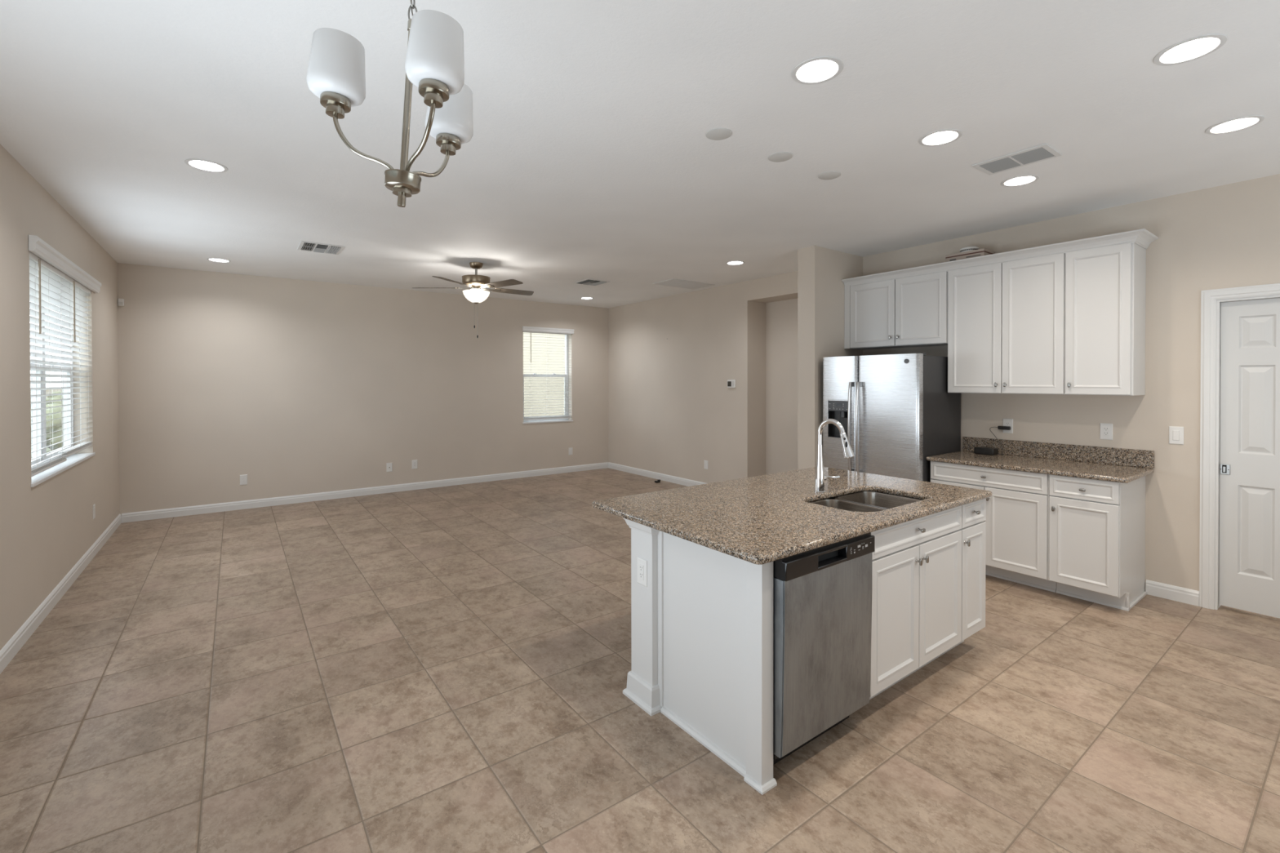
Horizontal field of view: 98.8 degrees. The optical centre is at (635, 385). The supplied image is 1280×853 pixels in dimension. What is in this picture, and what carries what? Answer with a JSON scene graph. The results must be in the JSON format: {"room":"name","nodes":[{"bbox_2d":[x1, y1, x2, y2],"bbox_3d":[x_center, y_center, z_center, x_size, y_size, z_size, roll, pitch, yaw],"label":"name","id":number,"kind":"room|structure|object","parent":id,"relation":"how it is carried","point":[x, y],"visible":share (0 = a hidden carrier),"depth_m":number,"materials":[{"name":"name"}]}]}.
{"room":"open-plan kitchen","nodes":[
{"label":"open-plan kitchen","id":0,"kind":"room"},
{"bbox_2d":[0,143,119,650],"bbox_3d":[-2.555,0.109,1.676,0.160,2.756,10.120,0,1,-36],"label":"wall","id":1,"kind":"structure","parent":0,"point":[46,528],"depth_m":3.44,"materials":[{"name":"beige paint"}]},
{"bbox_2d":[30,294,74,465],"bbox_3d":[-4.288,-0.113,3.938,0.062,1.428,1.780,0,1,-36],"label":"window","id":2,"kind":"structure","parent":1,"relation":"in","point":[39,419],"depth_m":3.94,"materials":[{"name":"white plastic"}]},
{"bbox_2d":[29,251,66,476],"bbox_3d":[-3.928,-0.134,3.651,0.066,1.378,0.876,0,1,-36],"label":"window blind","id":3,"kind":"object","parent":2,"relation":"attached to","point":[44,277],"visible":0.8,"depth_m":3.64,"materials":[{"name":"white plastic"}]},
{"bbox_2d":[56,274,92,457],"bbox_3d":[-4.452,-0.151,4.368,0.066,1.353,0.876,0,1,-36],"label":"window blind","id":4,"kind":"object","parent":2,"relation":"attached to","point":[74,300],"visible":0.91,"depth_m":4.30,"materials":[{"name":"white plastic"}]},
{"bbox_2d":[0,513,121,674],"bbox_3d":[-3.969,1.425,3.772,0.016,0.098,5.080,0,1,-36],"label":"baseboard","id":5,"kind":"structure","parent":1,"relation":"attached to","point":[15,644],"depth_m":3.58,"materials":[{"name":"white paint"}]},
{"bbox_2d":[31,452,95,487],"bbox_3d":[-4.215,0.599,3.996,0.132,0.022,1.810,0,1,-36],"label":"sill","id":6,"kind":"structure","parent":1,"relation":"attached to","point":[73,460],"depth_m":3.91,"materials":[{"name":"white plastic"}]},
{"bbox_2d":[28,235,101,293],"bbox_3d":[-4.194,-0.860,4.082,0.040,0.094,1.950,0,1,-36],"label":"window valance","id":7,"kind":"object","parent":1,"relation":"attached to","point":[37,246],"visible":1,"depth_m":3.79,"materials":[{"name":"white"}]},
{"bbox_2d":[93,504,95,519],"bbox_3d":[-4.694,1.095,4.756,0.008,0.120,0.073,0,1,-36],"label":"wall outlet","id":8,"kind":"object","parent":1,"relation":"attached to","point":[94,505],"visible":1,"depth_m":4.74,"materials":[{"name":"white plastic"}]},
{"bbox_2d":[117,262,608,515],"bbox_3d":[-2.882,0.064,7.803,6.864,2.756,0.160,0,1,-36],"label":"wall","id":9,"kind":"structure","parent":0,"point":[295,387],"depth_m":6.93,"materials":[{"name":"beige paint"}]},
{"bbox_2d":[117,298,124,306],"bbox_3d":[-5.444,-0.878,5.802,0.047,0.078,0.038,0,1,-36],"label":"sensor","id":10,"kind":"object","parent":9,"relation":"attached to","point":[120,301],"visible":1,"depth_m":5.79,"materials":[{"name":"white plastic"}]},
{"bbox_2d":[240,474,247,485],"bbox_3d":[-4.606,1.112,6.445,0.073,0.120,0.008,0,1,-36],"label":"wall outlet","id":11,"kind":"object","parent":9,"relation":"attached to","point":[243,478],"visible":1,"depth_m":6.44,"materials":[{"name":"white plastic"}]},
{"bbox_2d":[121,462,608,523],"bbox_3d":[-2.965,1.394,7.642,6.171,0.098,0.016,0,1,-36],"label":"baseboard","id":12,"kind":"structure","parent":9,"relation":"attached to","point":[244,504],"depth_m":7.00,"materials":[{"name":"white paint"}]},
{"bbox_2d":[386,462,392,471],"bbox_3d":[-3.315,1.106,7.386,0.073,0.120,0.014,0,1,-36],"label":"wall jack","id":13,"kind":"object","parent":9,"relation":"attached to","point":[388,465],"visible":1,"depth_m":7.38,"materials":[{"name":"white plastic"}]},
{"bbox_2d":[412,459,417,468],"bbox_3d":[-3.052,1.093,7.581,0.073,0.120,0.009,0,1,-36],"label":"wall outlet","id":14,"kind":"object","parent":9,"relation":"attached to","point":[414,462],"visible":1,"depth_m":7.58,"materials":[{"name":"white plastic"}]},
{"bbox_2d":[523,332,568,422],"bbox_3d":[-1.483,-0.146,8.904,0.865,1.465,0.062,0,1,-36],"label":"window","id":15,"kind":"structure","parent":9,"relation":"in","point":[534,375],"depth_m":9.11,"materials":[{"name":"white plastic"}]},
{"bbox_2d":[523,331,571,420],"bbox_3d":[-1.411,-0.165,8.805,0.849,1.420,0.066,0,1,-36],"label":"window blind","id":16,"kind":"object","parent":15,"relation":"attached to","point":[533,418],"visible":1,"depth_m":8.78,"materials":[{"name":"white plastic"}]},
{"bbox_2d":[522,419,573,423],"bbox_3d":[-1.429,0.586,8.837,0.895,0.022,0.132,0,1,-36],"label":"sill","id":17,"kind":"structure","parent":9,"relation":"attached to","point":[562,420],"depth_m":8.79,"materials":[{"name":"white plastic"}]},
{"bbox_2d":[522,326,573,333],"bbox_3d":[-1.384,-0.882,8.771,0.903,0.073,0.032,0,1,-36],"label":"window valance","id":18,"kind":"object","parent":9,"relation":"attached to","point":[524,328],"visible":1,"depth_m":8.74,"materials":[{"name":"white"}]},
{"bbox_2d":[568,447,572,454],"bbox_3d":[-1.068,1.087,9.031,0.073,0.120,0.008,0,1,-36],"label":"wall outlet","id":19,"kind":"object","parent":9,"relation":"attached to","point":[570,448],"visible":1,"depth_m":9.03,"materials":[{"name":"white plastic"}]},
{"bbox_2d":[0,467,1279,852],"bbox_3d":[0.497,1.516,3.916,7.794,0.100,10.520,0,1,-36],"label":"floor","id":20,"kind":"structure","parent":0,"point":[442,669],"depth_m":2.41,"materials":[{"name":"beige tile"}]},
{"bbox_2d":[622,518,662,715],"bbox_3d":[0.762,1.046,3.089,1.880,0.852,0.223,0,1,-36],"label":"column","id":21,"kind":"structure","parent":20,"relation":"on","point":[642,688],"depth_m":2.52,"materials":[{"name":"white paint"}]},
{"bbox_2d":[637,556,647,586],"bbox_3d":[0.028,0.865,2.541,0.009,0.120,0.073,0,1,-36],"label":"wall outlet","id":22,"kind":"object","parent":21,"relation":"attached to","point":[642,563],"visible":1,"depth_m":2.53,"materials":[{"name":"white plastic"}]},
{"bbox_2d":[639,564,643,580],"bbox_3d":[0.026,0.865,2.539,0.003,0.067,0.033,0,1,-36],"label":"socket","id":23,"kind":"object","parent":22,"relation":"attached to","point":[641,566],"depth_m":2.54,"materials":[{"name":"white plastic"}]},
{"bbox_2d":[657,530,777,795],"bbox_3d":[0.302,1.053,2.257,0.080,0.852,0.636,0,1,-36],"label":"island end panel","id":24,"kind":"object","parent":20,"relation":"on","point":[715,608],"visible":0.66,"depth_m":2.20,"materials":[{"name":"white paint"}]},
{"bbox_2d":[773,532,875,764],"bbox_3d":[0.602,1.054,2.416,0.588,0.846,0.620,0,1,-36],"label":"dishwasher","id":25,"kind":"object","parent":20,"relation":"on","point":[822,596],"visible":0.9,"depth_m":2.14,"materials":[{"name":"grey metal"}]},
{"bbox_2d":[822,352,960,482],"bbox_3d":[2.259,0.585,4.924,0.808,1.702,0.894,0,1,-36],"label":"refrigerator","id":26,"kind":"object","parent":20,"relation":"on","point":[895,412],"visible":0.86,"depth_m":4.61,"materials":[{"name":"grey metal"}]},
{"bbox_2d":[828,497,961,699],"bbox_3d":[1.181,1.047,2.878,0.887,0.852,0.670,0,1,-36],"label":"base cabinet","id":27,"kind":"object","parent":20,"relation":"on","point":[917,566],"visible":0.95,"depth_m":2.60,"materials":[{"name":"white paint"}]},
{"bbox_2d":[591,466,991,564],"bbox_3d":[0.876,0.604,2.918,1.928,0.032,1.118,0,1,-36],"label":"countertop","id":28,"kind":"structure","parent":27,"relation":"on","point":[762,519],"depth_m":2.62,"materials":[{"name":"brown stone"}]},
{"bbox_2d":[813,418,854,493],"bbox_3d":[1.109,0.383,2.980,0.168,0.407,0.237,0,1,-36],"label":"kitchen faucet","id":29,"kind":"object","parent":28,"relation":"on","point":[820,477],"visible":1,"depth_m":3.00,"materials":[{"name":"silver metal"}]},
{"bbox_2d":[809,491,923,511],"bbox_3d":[1.206,0.710,2.864,0.690,0.180,0.427,0,1,-36],"label":"sink","id":30,"kind":"object","parent":28,"relation":"in","point":[861,501],"visible":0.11,"depth_m":3.05,"materials":[{"name":"silver metal"}]},
{"bbox_2d":[809,498,887,511],"bbox_3d":[1.062,0.711,2.758,0.331,0.180,0.427,0,1,-36],"label":"basin","id":31,"kind":"object","parent":30,"relation":"in","point":[839,504],"depth_m":2.91,"materials":[{"name":"silver metal"}]},
{"bbox_2d":[834,491,923,509],"bbox_3d":[1.337,0.709,2.959,0.367,0.180,0.427,0,1,-36],"label":"basin","id":32,"kind":"object","parent":30,"relation":"in","point":[861,500],"depth_m":3.09,"materials":[{"name":"silver metal"}]},
{"bbox_2d":[940,498,986,655],"bbox_3d":[1.658,1.043,3.227,0.289,0.852,0.670,0,1,-36],"label":"base cabinet","id":33,"kind":"object","parent":20,"relation":"on","point":[973,529],"visible":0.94,"depth_m":2.98,"materials":[{"name":"white paint"}]},
{"bbox_2d":[930,461,1056,592],"bbox_3d":[2.853,1.033,4.284,0.664,0.853,0.803,0,1,-36],"label":"base cabinet","id":34,"kind":"object","parent":20,"relation":"on","point":[1017,520],"visible":0.51,"depth_m":3.97,"materials":[{"name":"white paint"}]},
{"bbox_2d":[926,436,1154,483],"bbox_3d":[2.974,0.530,4.114,0.662,0.155,1.237,0,1,-36],"label":"countertop","id":35,"kind":"structure","parent":34,"relation":"on","point":[1124,465],"depth_m":4.06,"materials":[{"name":"brown stone"}]},
{"bbox_2d":[962,446,998,455],"bbox_3d":[2.876,0.544,4.622,0.118,0.054,0.310,0,0,-28],"label":"box","id":36,"kind":"object","parent":35,"relation":"on","point":[979,450],"visible":1,"depth_m":4.52,"materials":[{"name":"black plastic"}]},
{"bbox_2d":[1048,474,1146,611],"bbox_3d":[3.206,1.036,3.800,0.664,0.853,0.389,0,1,-36],"label":"base cabinet","id":37,"kind":"object","parent":20,"relation":"on","point":[1097,527],"visible":1,"depth_m":3.63,"materials":[{"name":"white paint"}]},
{"bbox_2d":[0,0,1279,308],"bbox_3d":[0.492,-1.346,3.894,7.794,0.128,10.520,0,1,-36],"label":"ceiling","id":38,"kind":"structure","parent":0,"point":[589,153],"depth_m":2.74,"materials":[{"name":"white paint"}]},
{"bbox_2d":[184,158,227,172],"bbox_3d":[-2.497,-1.300,3.192,0.200,0.050,0.200,0,1,-36],"label":"recessed light","id":39,"kind":"object","parent":38,"relation":"in","point":[201,164],"visible":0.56,"depth_m":3.23,"materials":[{"name":"white plastic"}]},
{"bbox_2d":[206,257,231,262],"bbox_3d":[-4.310,-1.316,5.673,0.200,0.050,0.200,0,1,-36],"label":"recessed light","id":40,"kind":"object","parent":38,"relation":"in","point":[216,260],"visible":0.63,"depth_m":5.71,"materials":[{"name":"white paint"}]},
{"bbox_2d":[297,240,344,254],"bbox_3d":[-2.960,-1.287,5.155,0.350,0.014,0.390,0,1,-36],"label":"ceiling vent","id":41,"kind":"object","parent":38,"relation":"in","point":[304,246],"visible":1,"depth_m":5.13,"materials":[{"name":"white metal"}]},
{"bbox_2d":[306,0,473,207],"bbox_3d":[-0.524,-0.845,1.262,0.385,0.846,0.364,0,1,-36],"label":"chandelier","id":42,"kind":"object","parent":38,"relation":"hanging from","point":[434,63],"visible":1,"depth_m":1.22,"materials":[{"name":"white glass"}]},
{"bbox_2d":[412,262,533,337],"bbox_3d":[-1.664,-0.902,5.886,1.235,0.798,1.278,0,1,-36],"label":"ceiling fan","id":43,"kind":"object","parent":38,"relation":"hanging from","point":[477,294],"visible":1,"depth_m":5.76,"materials":[{"name":"brown metal"}]},
{"bbox_2d":[580,297,593,299],"bbox_3d":[-0.737,-1.341,8.297,0.200,0.050,0.200,0,1,-36],"label":"recessed light","id":44,"kind":"object","parent":38,"relation":"in","point":[585,298],"visible":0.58,"depth_m":8.36,"materials":[{"name":"white paint"}]},
{"bbox_2d":[573,278,609,285],"bbox_3d":[-0.557,-1.304,6.961,0.330,0.014,0.360,0,1,-36],"label":"ceiling vent","id":45,"kind":"object","parent":38,"relation":"in","point":[586,282],"visible":1,"depth_m":6.92,"materials":[{"name":"white metal"}]},
{"bbox_2d":[652,278,715,288],"bbox_3d":[0.625,-1.308,7.101,0.715,0.012,0.410,0,1,-36],"label":"ceiling vent","id":46,"kind":"object","parent":38,"relation":"in","point":[670,282],"visible":1,"depth_m":7.08,"materials":[{"name":"white metal"}]},
{"bbox_2d":[725,260,744,265],"bbox_3d":[1.061,-1.326,5.838,0.200,0.050,0.200,0,1,-36],"label":"recessed light","id":47,"kind":"object","parent":38,"relation":"in","point":[735,262],"visible":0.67,"depth_m":5.89,"materials":[{"name":"white paint"}]},
{"bbox_2d":[791,56,843,84],"bbox_3d":[0.737,-1.298,2.226,0.200,0.050,0.200,0,1,-36],"label":"recessed light","id":48,"kind":"object","parent":38,"relation":"in","point":[820,69],"visible":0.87,"depth_m":2.27,"materials":[{"name":"white plastic"}]},
{"bbox_2d":[918,128,962,146],"bbox_3d":[1.577,-1.304,2.841,0.200,0.050,0.200,0,1,-36],"label":"recessed light","id":49,"kind":"object","parent":38,"relation":"in","point":[940,137],"visible":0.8,"depth_m":2.89,"materials":[{"name":"white paint"}]},
{"bbox_2d":[972,142,1062,175],"bbox_3d":[2.167,-1.282,3.124,0.244,0.010,0.364,0,1,-36],"label":"ceiling vent","id":50,"kind":"object","parent":38,"relation":"in","point":[1042,152],"visible":1,"depth_m":3.10,"materials":[{"name":"white metal"}]},
{"bbox_2d":[1000,174,1039,186],"bbox_3d":[2.418,-1.310,3.453,0.200,0.050,0.200,0,1,-36],"label":"recessed light","id":51,"kind":"object","parent":38,"relation":"in","point":[1025,179],"visible":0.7,"depth_m":3.50,"materials":[{"name":"white paint"}]},
{"bbox_2d":[1153,33,1227,65],"bbox_3d":[2.111,-1.299,2.091,0.200,0.050,0.200,0,1,-36],"label":"recessed light","id":52,"kind":"object","parent":38,"relation":"in","point":[1195,47],"visible":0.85,"depth_m":2.12,"materials":[{"name":"white paint"}]},
{"bbox_2d":[1204,115,1264,134],"bbox_3d":[2.951,-1.305,2.704,0.200,0.050,0.200,0,1,-36],"label":"recessed light","id":53,"kind":"object","parent":38,"relation":"in","point":[1235,124],"visible":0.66,"depth_m":2.74,"materials":[{"name":"white paint"}]},
{"bbox_2d":[608,271,797,483],"bbox_3d":[0.961,0.059,7.612,0.115,2.756,4.685,0,1,-36],"label":"wall","id":54,"kind":"structure","parent":0,"point":[672,408],"depth_m":7.82,"materials":[{"name":"beige paint"}]},
{"bbox_2d":[608,462,706,486],"bbox_3d":[0.466,1.385,8.191,0.016,0.098,3.178,0,1,-36],"label":"baseboard","id":55,"kind":"structure","parent":54,"relation":"attached to","point":[677,480],"depth_m":8.40,"materials":[{"name":"white paint"}]},
{"bbox_2d":[704,460,707,469],"bbox_3d":[0.963,1.090,7.514,0.008,0.120,0.073,0,1,-36],"label":"wall jack","id":56,"kind":"object","parent":54,"relation":"attached to","point":[705,461],"visible":1,"depth_m":7.51,"materials":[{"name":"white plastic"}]},
{"bbox_2d":[727,379,735,387],"bbox_3d":[1.243,-0.020,7.107,0.024,0.108,0.138,0,1,-36],"label":"thermostat","id":57,"kind":"object","parent":54,"relation":"attached to","point":[731,383],"visible":1,"depth_m":7.09,"materials":[{"name":"white plastic"}]},
{"bbox_2d":[753,301,765,476],"bbox_3d":[1.564,0.062,7.084,0.235,2.756,0.108,0,1,-36],"label":"wall","id":58,"kind":"structure","parent":0,"point":[759,308],"depth_m":7.04,"materials":[{"name":"beige paint"}]},
{"bbox_2d":[755,294,797,302],"bbox_3d":[2.019,-1.109,6.450,0.235,0.093,1.442,0,1,-36],"label":"ceiling","id":59,"kind":"structure","parent":0,"point":[795,296],"depth_m":6.77,"materials":[{"name":"beige paint"}]},
{"bbox_2d":[765,297,797,474],"bbox_3d":[2.110,0.065,6.621,0.100,2.756,1.800,0,1,-36],"label":"wall","id":60,"kind":"structure","parent":0,"point":[781,317],"depth_m":6.91,"materials":[{"name":"beige paint"}]},
{"bbox_2d":[797,245,862,469],"bbox_3d":[2.002,0.074,5.471,0.962,2.756,0.191,0,1,-36],"label":"wall","id":61,"kind":"structure","parent":0,"point":[821,271],"depth_m":5.20,"materials":[{"name":"beige paint"}]},
{"bbox_2d":[862,173,1279,591],"bbox_3d":[3.943,0.086,3.465,0.140,2.756,5.340,0,1,-36],"label":"wall","id":62,"kind":"structure","parent":0,"point":[1226,236],"depth_m":3.77,"materials":[{"name":"beige paint"}]},
{"bbox_2d":[844,271,947,350],"bbox_3d":[2.451,-0.667,5.080,0.354,0.618,0.959,0,1,-36],"label":"upper cabinet","id":63,"kind":"object","parent":62,"relation":"attached to","point":[909,312],"visible":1,"depth_m":4.95,"materials":[{"name":"white paint"}]},
{"bbox_2d":[841,228,1158,285],"bbox_3d":[2.810,-0.992,4.567,0.374,0.070,2.206,0,1,-36],"label":"crown molding","id":64,"kind":"structure","parent":62,"relation":"attached to","point":[1143,237],"depth_m":4.17,"materials":[{"name":"white paint"}]},
{"bbox_2d":[947,253,1065,394],"bbox_3d":[2.974,-0.454,4.367,0.354,1.035,0.805,0,1,-36],"label":"upper cabinet","id":65,"kind":"object","parent":62,"relation":"attached to","point":[1006,320],"visible":1,"depth_m":4.24,"materials":[{"name":"white paint"}]},
{"bbox_2d":[945,248,995,262],"bbox_3d":[2.835,-1.045,4.648,0.216,0.144,0.301,0,1,-36],"label":"flat box","id":66,"kind":"object","parent":65,"relation":"on","point":[980,252],"visible":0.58,"depth_m":4.56,"materials":[{"name":"beige cardboard"}]},
{"bbox_2d":[949,254,980,261],"bbox_3d":[2.751,-1.065,4.580,0.001,0.015,0.240,0,1,-36],"label":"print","id":67,"kind":"object","parent":66,"relation":"attached to","point":[959,256],"depth_m":4.60,"materials":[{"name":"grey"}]},
{"bbox_2d":[959,246,978,252],"bbox_3d":[2.821,-1.142,4.637,0.140,0.048,0.140,0,1,-36],"label":"smoke detector","id":68,"kind":"object","parent":66,"relation":"on","point":[966,248],"visible":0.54,"depth_m":4.58,"materials":[{"name":"white plastic"}]},
{"bbox_2d":[1002,418,1013,433],"bbox_3d":[3.074,0.335,4.530,0.009,0.120,0.073,0,1,-36],"label":"wall outlet","id":69,"kind":"object","parent":62,"relation":"attached to","point":[1006,422],"visible":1,"depth_m":4.53,"materials":[{"name":"white plastic"}]},
{"bbox_2d":[989,426,1010,455],"bbox_3d":[3.004,0.454,4.541,0.091,0.234,0.151,0,1,-36],"label":"power adapter","id":70,"kind":"object","parent":69,"relation":"attached to","point":[1007,428],"visible":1,"depth_m":4.53,"materials":[{"name":"black plastic"}]},
{"bbox_2d":[1004,422,1009,430],"bbox_3d":[3.072,0.335,4.528,0.003,0.067,0.033,0,1,-36],"label":"socket","id":71,"kind":"object","parent":69,"relation":"attached to","point":[1006,424],"depth_m":4.53,"materials":[{"name":"white plastic"}]},
{"bbox_2d":[962,436,1154,468],"bbox_3d":[3.233,0.512,4.303,0.020,0.122,1.237,0,1,-36],"label":"backsplash","id":72,"kind":"structure","parent":62,"relation":"attached to","point":[1091,454],"depth_m":4.19,"materials":[{"name":"brown stone"}]},
{"bbox_2d":[1065,242,1146,395],"bbox_3d":[3.323,-0.451,3.889,0.354,1.035,0.371,0,1,-36],"label":"upper cabinet","id":73,"kind":"object","parent":62,"relation":"attached to","point":[1105,286],"visible":1,"depth_m":3.79,"materials":[{"name":"white paint"}]},
{"bbox_2d":[1099,422,1112,439],"bbox_3d":[3.448,0.339,4.018,0.009,0.120,0.073,0,1,-36],"label":"wall outlet","id":74,"kind":"object","parent":62,"relation":"attached to","point":[1105,429],"visible":1,"depth_m":4.02,"materials":[{"name":"white plastic"}]},
{"bbox_2d":[1102,426,1109,436],"bbox_3d":[3.446,0.339,4.016,0.003,0.067,0.033,0,1,-36],"label":"socket","id":75,"kind":"object","parent":74,"relation":"attached to","point":[1105,429],"depth_m":4.02,"materials":[{"name":"white plastic"}]},
{"bbox_2d":[1145,579,1199,606],"bbox_3d":[3.656,1.413,3.739,0.016,0.098,0.263,0,1,-36],"label":"baseboard","id":76,"kind":"structure","parent":62,"relation":"attached to","point":[1180,594],"depth_m":3.73,"materials":[{"name":"white paint"}]},
{"bbox_2d":[1168,426,1183,444],"bbox_3d":[3.666,0.340,3.719,0.010,0.120,0.073,0,1,-36],"label":"light switch","id":77,"kind":"object","parent":62,"relation":"attached to","point":[1175,433],"visible":1,"depth_m":3.72,"materials":[{"name":"white plastic"}]},
{"bbox_2d":[1199,283,1279,609],"bbox_3d":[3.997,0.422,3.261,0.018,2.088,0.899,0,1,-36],"label":"trim","id":78,"kind":"structure","parent":62,"relation":"attached to","point":[1208,297],"depth_m":3.59,"materials":[{"name":"white paint"}]},
{"bbox_2d":[1218,297,1279,618],"bbox_3d":[4.051,0.451,3.300,0.044,1.979,0.733,0,1,-36],"label":"door","id":79,"kind":"structure","parent":62,"relation":"in","point":[1249,572],"depth_m":3.48,"materials":[{"name":"white paint"}]},
{"label":"outside","id":80,"kind":"structure","parent":0,"visible":0},
{"bbox_3d":[0.003,1.746,0.013,80.000,0.200,80.000,0,1,-36],"label":"ground","id":81,"kind":"structure","parent":80,"visible":0},
{"bbox_2d":[30,389,62,400],"bbox_3d":[-14.093,0.813,13.239,0.060,1.510,30.000,0,1,-36],"label":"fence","id":82,"kind":"object","parent":81,"relation":"on","point":[47,391],"visible":0.02,"depth_m":13.17,"materials":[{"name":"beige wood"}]},
{"bbox_2d":[31,403,62,458],"bbox_3d":[-10.595,0.975,9.610,1.035,1.291,1.450,0,1,-36],"label":"shrub","id":83,"kind":"object","parent":81,"relation":"on","point":[48,417],"visible":0.13,"depth_m":9.53,"materials":[{"name":"green plant"}]},
{"bbox_2d":[45,391,62,404],"bbox_3d":[-12.740,0.853,12.336,1.109,1.439,1.487,0,1,-36],"label":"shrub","id":84,"kind":"object","parent":81,"relation":"on","point":[55,397],"visible":0.02,"depth_m":11.93,"materials":[{"name":"green plant"}]},
{"bbox_2d":[523,332,564,416],"bbox_3d":[-3.072,-0.446,16.146,10.900,3.950,6.300,0,1,-36],"label":"neighbor house","id":85,"kind":"structure","parent":81,"relation":"on","point":[559,356],"depth_m":13.46,"materials":[{"name":"beige paint"}]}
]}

